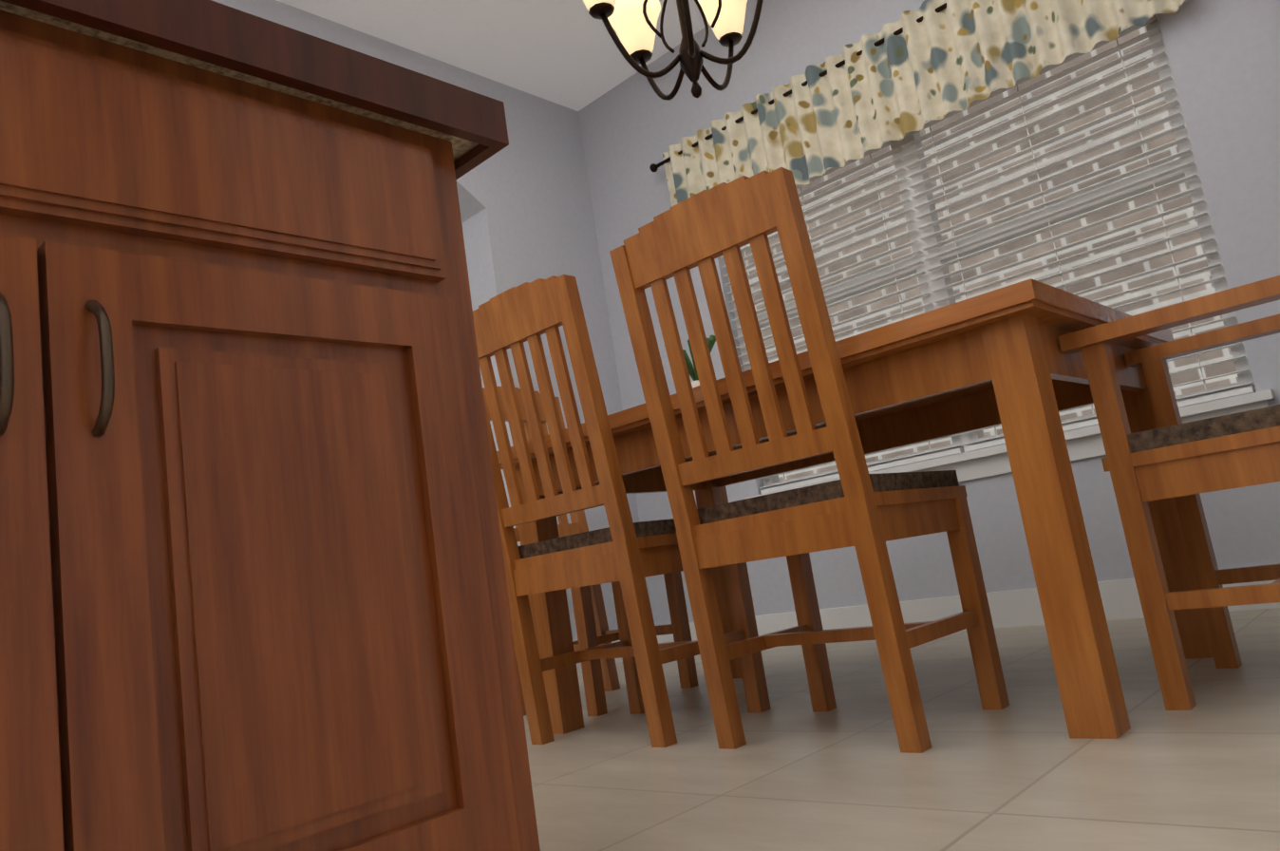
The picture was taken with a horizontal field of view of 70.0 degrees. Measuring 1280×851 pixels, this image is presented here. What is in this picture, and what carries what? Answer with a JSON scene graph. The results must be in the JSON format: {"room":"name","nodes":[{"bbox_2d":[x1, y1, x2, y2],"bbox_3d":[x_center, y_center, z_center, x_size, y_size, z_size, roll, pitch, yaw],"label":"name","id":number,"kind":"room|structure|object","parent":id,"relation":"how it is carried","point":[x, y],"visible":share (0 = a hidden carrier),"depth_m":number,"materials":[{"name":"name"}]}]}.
{"room":"dining room","nodes":[
{"label":"dining room","id":0,"kind":"room"},
{"bbox_2d":[211,0,655,640],"bbox_3d":[-1.315,-0.265,3.538,0.408,2.780,3.108,-17,-12,41],"label":"wall","id":1,"kind":"structure","parent":0,"point":[525,205],"depth_m":4.32,"materials":[{"name":"paint"}]},
{"bbox_2d":[576,640,622,673],"bbox_3d":[-0.167,1.006,4.060,0.014,0.125,0.660,-17,-12,41],"label":"baseboard","id":2,"kind":"structure","parent":1,"relation":"attached to","point":[617,660],"depth_m":4.09,"materials":[{"name":"white"}]},
{"bbox_2d":[276,0,709,111],"bbox_3d":[-3.574,-1.650,1.986,8.220,0.100,8.800,-17,-12,41],"label":"ceiling","id":3,"kind":"structure","parent":0,"point":[567,53],"depth_m":4.05,"materials":[{"name":"paint"}]},
{"bbox_2d":[583,0,763,100],"bbox_3d":[0.083,-1.459,2.600,0.607,1.165,0.591,-17,-12,41],"label":"chandelier","id":4,"kind":"object","parent":3,"relation":"hanging from","point":[632,23],"visible":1,"depth_m":2.62,"materials":[{"name":"brown metal"}]},
{"bbox_2d":[523,607,1279,850],"bbox_3d":[-3.146,1.161,1.527,8.220,0.100,8.800,-17,-12,41],"label":"floor","id":5,"kind":"structure","parent":0,"point":[1022,771],"depth_m":1.50,"materials":[{"name":"beige tile"}]},
{"bbox_2d":[0,0,540,850],"bbox_3d":[-0.960,0.188,0.632,0.842,0.865,1.590,-17,-12,41],"label":"kitchen island","id":6,"kind":"object","parent":5,"relation":"on","point":[253,587],"depth_m":0.78,"materials":[{"name":"brown wood"}]},
{"bbox_2d":[106,0,508,151],"bbox_3d":[-1.030,-0.274,0.707,0.828,0.054,1.702,-17,-12,41],"label":"island countertop","id":7,"kind":"structure","parent":6,"relation":"on","point":[219,20],"depth_m":0.89,"materials":[{"name":"brown wood"}]},
{"bbox_2d":[482,386,698,715],"bbox_3d":[-0.222,0.346,2.993,0.508,1.090,0.450,-17,-12,41],"label":"dining chair","id":8,"kind":"object","parent":5,"relation":"on","point":[600,677],"visible":0.38,"depth_m":2.93,"materials":[{"name":"brown wood"}]},
{"bbox_2d":[472,274,771,747],"bbox_3d":[-0.085,0.214,2.317,0.450,1.090,0.508,-17,-12,41],"label":"dining chair","id":9,"kind":"object","parent":5,"relation":"on","point":[624,555],"visible":0.81,"depth_m":2.17,"materials":[{"name":"brown wood"}]},
{"bbox_2d":[609,167,1009,752],"bbox_3d":[0.346,0.084,1.921,0.450,1.090,0.508,-17,-12,41],"label":"dining chair","id":10,"kind":"object","parent":5,"relation":"on","point":[862,511],"visible":1,"depth_m":1.80,"materials":[{"name":"brown wood"}]},
{"bbox_2d":[496,278,1213,738],"bbox_3d":[0.491,0.294,2.312,1.500,0.760,0.930,-17,-12,41],"label":"dining table","id":11,"kind":"object","parent":5,"relation":"on","point":[998,358],"visible":0.65,"depth_m":1.74,"materials":[{"name":"brown wood"}]},
{"bbox_2d":[682,335,715,387],"bbox_3d":[0.168,-0.138,2.643,0.152,0.284,0.157,-17,-12,41],"label":"centerpiece","id":12,"kind":"object","parent":11,"relation":"on","point":[692,371],"visible":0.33,"depth_m":2.63,"materials":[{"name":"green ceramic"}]},
{"bbox_2d":[1057,275,1279,710],"bbox_3d":[1.169,-0.076,1.712,0.528,1.090,0.484,-17,-12,41],"label":"armchair","id":13,"kind":"object","parent":5,"relation":"on","point":[1184,465],"visible":1,"depth_m":1.64,"materials":[{"name":"brown wood"}]},
{"bbox_2d":[578,0,1279,625],"bbox_3d":[-0.418,-0.174,4.926,8.220,2.780,0.150,-17,-12,41],"label":"wall","id":14,"kind":"structure","parent":0,"point":[1224,57],"depth_m":3.35,"materials":[{"name":"paint"}]},
{"bbox_2d":[649,0,1185,206],"bbox_3d":[0.909,-1.287,3.542,2.300,0.445,0.108,-17,-12,41],"label":"valance","id":15,"kind":"object","parent":14,"relation":"attached to","point":[915,69],"visible":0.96,"depth_m":3.47,"materials":[{"name":"beige fabric"}]},
{"bbox_2d":[656,578,1279,642],"bbox_3d":[1.321,0.636,3.183,3.470,0.125,0.014,-17,-12,41],"label":"baseboard","id":16,"kind":"structure","parent":14,"relation":"attached to","point":[1023,608],"depth_m":3.23,"materials":[{"name":"white"}]},
{"bbox_2d":[726,13,1275,498],"bbox_3d":[1.093,-0.590,3.475,1.930,1.618,0.155,-17,-12,41],"label":"nook window","id":17,"kind":"structure","parent":14,"relation":"in","point":[1083,442],"depth_m":3.23,"materials":[{"name":"white"}]},
{"bbox_2d":[720,15,1255,493],"bbox_3d":[1.080,-0.640,3.478,1.830,1.512,0.042,-17,-12,41],"label":"blinds","id":18,"kind":"object","parent":17,"relation":"attached to","point":[1026,175],"visible":0.46,"depth_m":3.23,"materials":[{"name":"white plastic"}]},
{"label":"outside","id":19,"kind":"structure","parent":0,"visible":0},
{"bbox_2d":[740,25,1239,481],"bbox_3d":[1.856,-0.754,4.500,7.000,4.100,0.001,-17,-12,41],"label":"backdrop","id":20,"kind":"structure","parent":19,"point":[1155,290],"depth_m":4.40,"materials":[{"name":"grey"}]}
]}

